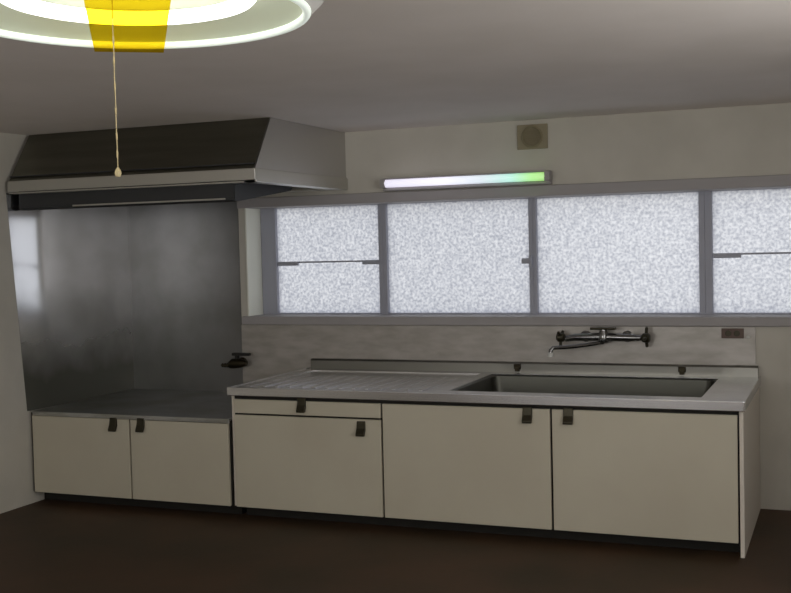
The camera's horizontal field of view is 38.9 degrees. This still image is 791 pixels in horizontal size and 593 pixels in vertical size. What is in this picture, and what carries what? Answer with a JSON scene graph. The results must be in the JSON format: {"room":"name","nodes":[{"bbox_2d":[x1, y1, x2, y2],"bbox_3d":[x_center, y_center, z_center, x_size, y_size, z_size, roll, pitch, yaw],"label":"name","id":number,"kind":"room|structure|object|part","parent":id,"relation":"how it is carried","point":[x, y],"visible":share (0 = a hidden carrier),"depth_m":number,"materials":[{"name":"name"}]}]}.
{"room":"kitchen","nodes":[
{"label":"kitchen","id":0,"kind":"room"},
{"bbox_2d":[0,132,127,513],"bbox_3d":[-3.630,0.309,4.550,0.180,2.414,9.200,0,3,22],"label":"wall","id":1,"kind":"structure","parent":0,"point":[16,449],"depth_m":7.18,"materials":[{"name":"paint"}]},
{"bbox_2d":[6,193,133,410],"bbox_3d":[-2.220,0.016,7.759,0.031,1.418,1.267,0,3,22],"label":"sheet","id":2,"kind":"object","parent":1,"relation":"attached to","point":[71,267],"visible":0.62,"depth_m":7.71,"materials":[{"name":"metal"}]},
{"bbox_2d":[0,0,790,135],"bbox_3d":[-0.637,-0.966,3.273,6.700,0.100,9.200,0,3,22],"label":"ceiling","id":3,"kind":"structure","parent":0,"point":[354,65],"depth_m":4.95,"materials":[{"name":"white paint"}]},
{"bbox_2d":[0,0,323,176],"bbox_3d":[-0.579,-0.569,2.426,0.850,0.618,0.850,0,3,22],"label":"pendant lamp","id":4,"kind":"object","parent":3,"relation":"hanging from","point":[145,26],"visible":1,"depth_m":2.63,"materials":[{"name":"white plastic"}]},
{"bbox_3d":[-0.606,-0.464,2.416,0.004,0.378,0.004,-1,3,0],"label":"pull cord","id":5,"kind":"part","parent":4,"relation":"part of","materials":[{"name":"beige fabric"}]},
{"bbox_3d":[-0.601,-0.270,2.424,0.015,0.022,0.015,0,3,22],"label":"knob","id":6,"kind":"part","parent":4,"relation":"part of","materials":[{"name":"beige plastic"}]},
{"bbox_3d":[-0.581,-0.683,2.421,0.778,0.130,0.778,0,3,22],"label":"lamp shade","id":7,"kind":"part","parent":4,"relation":"part of","materials":[{"name":"white plastic"}]},
{"bbox_2d":[0,499,790,592],"bbox_3d":[-0.576,1.545,3.386,6.700,0.100,9.200,0,3,22],"label":"floor","id":8,"kind":"structure","parent":0,"point":[47,545],"depth_m":5.84,"materials":[{"name":"brown wood"}]},
{"bbox_2d":[31,389,246,513],"bbox_3d":[-1.494,1.022,7.572,1.506,0.611,1.162,0,3,22],"label":"base cabinet","id":9,"kind":"object","parent":8,"relation":"on","point":[169,449],"visible":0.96,"depth_m":7.09,"materials":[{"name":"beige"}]},
{"bbox_3d":[-2.020,1.028,7.205,0.756,0.504,0.022,0,3,22],"label":"door","id":10,"kind":"part","parent":9,"relation":"part of","materials":[{"name":"beige laminate"}]},
{"bbox_3d":[-1.789,0.810,7.071,0.052,0.085,0.034,0,3,22],"label":"handle","id":11,"kind":"part","parent":9,"relation":"part of","materials":[{"name":"brown metal"}]},
{"bbox_3d":[-1.598,0.805,6.993,0.052,0.085,0.034,0,3,22],"label":"handle","id":12,"kind":"part","parent":9,"relation":"part of","materials":[{"name":"brown metal"}]},
{"bbox_3d":[-1.333,1.024,6.928,0.705,0.504,0.022,0,3,22],"label":"door","id":13,"kind":"part","parent":9,"relation":"part of","materials":[{"name":"beige laminate"}]},
{"bbox_2d":[232,388,760,557],"bbox_3d":[0.588,0.938,6.725,2.975,0.754,1.158,0,3,22],"label":"base cabinet","id":14,"kind":"object","parent":8,"relation":"on","point":[690,479],"visible":0.98,"depth_m":6.15,"materials":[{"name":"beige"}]},
{"bbox_3d":[-0.771,0.906,7.304,0.021,0.677,1.099,0,3,22],"label":"panel","id":15,"kind":"part","parent":14,"relation":"part of","materials":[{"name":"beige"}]},
{"bbox_3d":[-0.555,0.639,6.563,0.052,0.085,0.034,0,3,22],"label":"handle","id":16,"kind":"part","parent":14,"relation":"part of","materials":[{"name":"brown metal"}]},
{"bbox_3d":[-0.529,0.657,6.583,0.961,0.084,0.022,0,3,22],"label":"drawer","id":17,"kind":"part","parent":14,"relation":"part of","materials":[{"name":"beige laminate"}]},
{"bbox_3d":[-0.521,0.990,6.598,0.961,0.561,0.022,0,3,22],"label":"door","id":18,"kind":"part","parent":14,"relation":"part of","materials":[{"name":"beige laminate"}]},
{"bbox_3d":[-0.202,0.760,6.427,0.052,0.085,0.034,0,3,22],"label":"handle","id":19,"kind":"part","parent":14,"relation":"part of","materials":[{"name":"brown metal"}]},
{"bbox_3d":[0.388,0.937,6.229,0.977,0.656,0.022,0,3,22],"label":"door","id":20,"kind":"part","parent":14,"relation":"part of","materials":[{"name":"beige laminate"}]},
{"bbox_2d":[227,358,760,411],"bbox_3d":[0.583,0.578,6.719,2.997,0.256,1.136,0,3,22],"label":"countertop","id":21,"kind":"structure","parent":14,"relation":"on","point":[609,385],"depth_m":6.81,"materials":[{"name":"metal"}]},
{"bbox_2d":[514,364,520,371],"bbox_3d":[0.781,0.458,7.192,0.044,0.047,0.024,0,3,22],"label":"clip","id":22,"kind":"object","parent":21,"relation":"on","point":[517,367],"visible":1,"depth_m":7.19,"materials":[{"name":"black metal"}]},
{"bbox_2d":[450,374,717,396],"bbox_3d":[1.115,0.608,6.520,1.400,0.188,0.835,0,3,22],"label":"basin","id":23,"kind":"object","parent":21,"relation":"in","point":[644,386],"depth_m":6.87,"materials":[{"name":"grey metal"}]},
{"bbox_2d":[678,367,685,374],"bbox_3d":[1.741,0.452,6.804,0.044,0.047,0.024,0,3,22],"label":"clip","id":24,"kind":"object","parent":21,"relation":"on","point":[681,370],"visible":1,"depth_m":6.80,"materials":[{"name":"black metal"}]},
{"bbox_3d":[0.711,0.643,6.053,0.052,0.085,0.034,0,3,22],"label":"handle","id":25,"kind":"part","parent":14,"relation":"part of","materials":[{"name":"brown metal"}]},
{"bbox_3d":[0.919,0.639,5.968,0.052,0.085,0.034,0,3,22],"label":"handle","id":26,"kind":"part","parent":14,"relation":"part of","materials":[{"name":"brown metal"}]},
{"bbox_3d":[1.296,0.931,5.862,0.957,0.656,0.022,0,3,22],"label":"door","id":27,"kind":"part","parent":14,"relation":"part of","materials":[{"name":"beige laminate"}]},
{"bbox_3d":[1.967,0.928,6.195,0.021,0.754,1.109,0,3,22],"label":"panel","id":28,"kind":"part","parent":14,"relation":"part of","materials":[{"name":"beige wood"}]},
{"bbox_2d":[132,103,790,510],"bbox_3d":[1.014,0.071,7.306,6.370,2.414,0.300,0,3,22],"label":"wall","id":29,"kind":"structure","parent":0,"point":[750,140],"depth_m":6.91,"materials":[{"name":"paint"}]},
{"bbox_2d":[7,117,347,210],"bbox_3d":[-1.399,-0.832,7.368,1.788,0.493,1.292,0,3,22],"label":"range hood","id":30,"kind":"object","parent":29,"relation":"attached to","point":[244,159],"visible":1,"depth_m":6.87,"materials":[{"name":"metal"}]},
{"bbox_3d":[-1.602,-0.893,6.881,1.776,0.317,0.215,0,3,22],"label":"panel","id":31,"kind":"part","parent":30,"relation":"part of","materials":[{"name":"metal"}]},
{"bbox_3d":[-0.583,-0.927,7.042,0.006,0.314,1.278,0,3,22],"label":"panel","id":32,"kind":"part","parent":30,"relation":"part of","materials":[{"name":"silver metal"}]},
{"bbox_2d":[128,202,242,391],"bbox_3d":[-1.544,-0.023,8.167,0.943,1.450,0.005,0,3,22],"label":"sheet","id":33,"kind":"object","parent":29,"relation":"attached to","point":[185,258],"visible":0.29,"depth_m":8.16,"materials":[{"name":"metal"}]},
{"bbox_2d":[245,208,262,315],"bbox_3d":[-1.018,-0.247,8.046,0.012,0.767,0.208,0,3,22],"label":"trim","id":34,"kind":"structure","parent":29,"relation":"attached to","point":[252,216],"depth_m":8.03,"materials":[{"name":"white paint"}]},
{"bbox_2d":[260,204,384,313],"bbox_3d":[-0.519,-0.261,7.989,0.956,0.800,0.060,0,3,22],"label":"window","id":35,"kind":"structure","parent":29,"relation":"in","point":[322,259],"depth_m":7.99,"materials":[{"name":"white glass"}]},
{"bbox_2d":[382,198,533,313],"bbox_3d":[0.416,-0.266,7.597,1.072,0.800,0.085,0,3,22],"label":"window","id":36,"kind":"structure","parent":29,"relation":"in","point":[473,256],"depth_m":7.60,"materials":[{"name":"white glass"}]},
{"bbox_2d":[380,170,551,190],"bbox_3d":[0.447,-0.750,7.277,1.156,0.085,0.093,0,3,22],"label":"wall lamp","id":37,"kind":"object","parent":29,"relation":"attached to","point":[530,177],"visible":1,"depth_m":7.24,"materials":[{"name":"grey plastic"}]},
{"bbox_2d":[241,325,755,382],"bbox_3d":[0.532,0.440,7.353,3.507,0.497,0.009,0,3,22],"label":"backsplash","id":38,"kind":"structure","parent":29,"relation":"attached to","point":[274,350],"depth_m":7.36,"materials":[{"name":"grey tile"}]},
{"bbox_2d":[221,353,250,368],"bbox_3d":[-1.122,0.453,7.948,0.235,0.112,0.126,0,3,22],"label":"tap","id":39,"kind":"object","parent":38,"relation":"attached to","point":[238,362],"visible":1,"depth_m":7.89,"materials":[{"name":"black metal"}]},
{"bbox_3d":[-1.088,0.425,7.904,0.140,0.055,0.036,0,3,22],"label":"handle","id":40,"kind":"part","parent":39,"relation":"part of","materials":[{"name":"black metal"}]},
{"bbox_2d":[548,327,650,356],"bbox_3d":[1.254,0.273,6.930,0.627,0.167,0.282,-1,3,6],"label":"mixer tap","id":41,"kind":"object","parent":38,"relation":"attached to","point":[603,336],"visible":1,"depth_m":6.89,"materials":[{"name":"silver metal"}]},
{"bbox_3d":[1.040,0.270,7.026,0.055,0.112,0.127,0,3,22],"label":"handle","id":42,"kind":"part","parent":41,"relation":"part of","materials":[{"name":"brown metal"}]},
{"bbox_3d":[1.112,0.314,6.882,0.366,0.071,0.026,-2,3,-14],"label":"spout","id":43,"kind":"part","parent":41,"relation":"part of","materials":[{"name":"silver metal"}]},
{"bbox_3d":[1.284,0.198,6.918,0.160,0.016,0.040,0,3,22],"label":"lever","id":44,"kind":"part","parent":41,"relation":"part of","materials":[{"name":"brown metal"}]},
{"bbox_3d":[1.521,0.252,6.816,0.055,0.127,0.113,0,3,22],"label":"handle","id":45,"kind":"part","parent":41,"relation":"part of","materials":[{"name":"brown metal"}]},
{"bbox_2d":[721,328,743,337],"bbox_3d":[2.026,0.222,6.726,0.130,0.060,0.013,0,3,22],"label":"power outlet","id":46,"kind":"object","parent":38,"relation":"attached to","point":[725,332],"visible":1,"depth_m":6.72,"materials":[{"name":"brown plastic"}]},
{"bbox_2d":[237,174,790,208],"bbox_3d":[0.854,-0.677,7.256,4.180,0.070,0.228,0,3,22],"label":"trim","id":47,"kind":"structure","parent":29,"relation":"attached to","point":[765,181],"depth_m":7.15,"materials":[{"name":"grey"}]},
{"bbox_2d":[242,314,790,326],"bbox_3d":[0.879,0.153,7.293,4.170,0.058,0.226,0,3,22],"label":"trim","id":48,"kind":"structure","parent":29,"relation":"attached to","point":[264,319],"depth_m":7.28,"materials":[{"name":"grey"}]},
{"bbox_2d":[517,123,547,149],"bbox_3d":[0.870,-1.018,7.127,0.200,0.157,0.027,0,3,22],"label":"air vent","id":49,"kind":"object","parent":29,"relation":"in","point":[532,136],"visible":1,"depth_m":7.12,"materials":[{"name":"beige plastic"}]},
{"bbox_2d":[532,191,705,314],"bbox_3d":[1.428,-0.273,7.202,1.100,0.800,0.060,0,3,22],"label":"window","id":50,"kind":"structure","parent":29,"relation":"in","point":[624,254],"depth_m":7.19,"materials":[{"name":"white glass"}]},
{"bbox_2d":[704,188,790,314],"bbox_3d":[2.364,-0.279,6.824,0.918,0.800,0.060,0,3,22],"label":"window","id":51,"kind":"structure","parent":29,"relation":"in","point":[748,232],"depth_m":6.90,"materials":[{"name":"white glass"}]}
]}

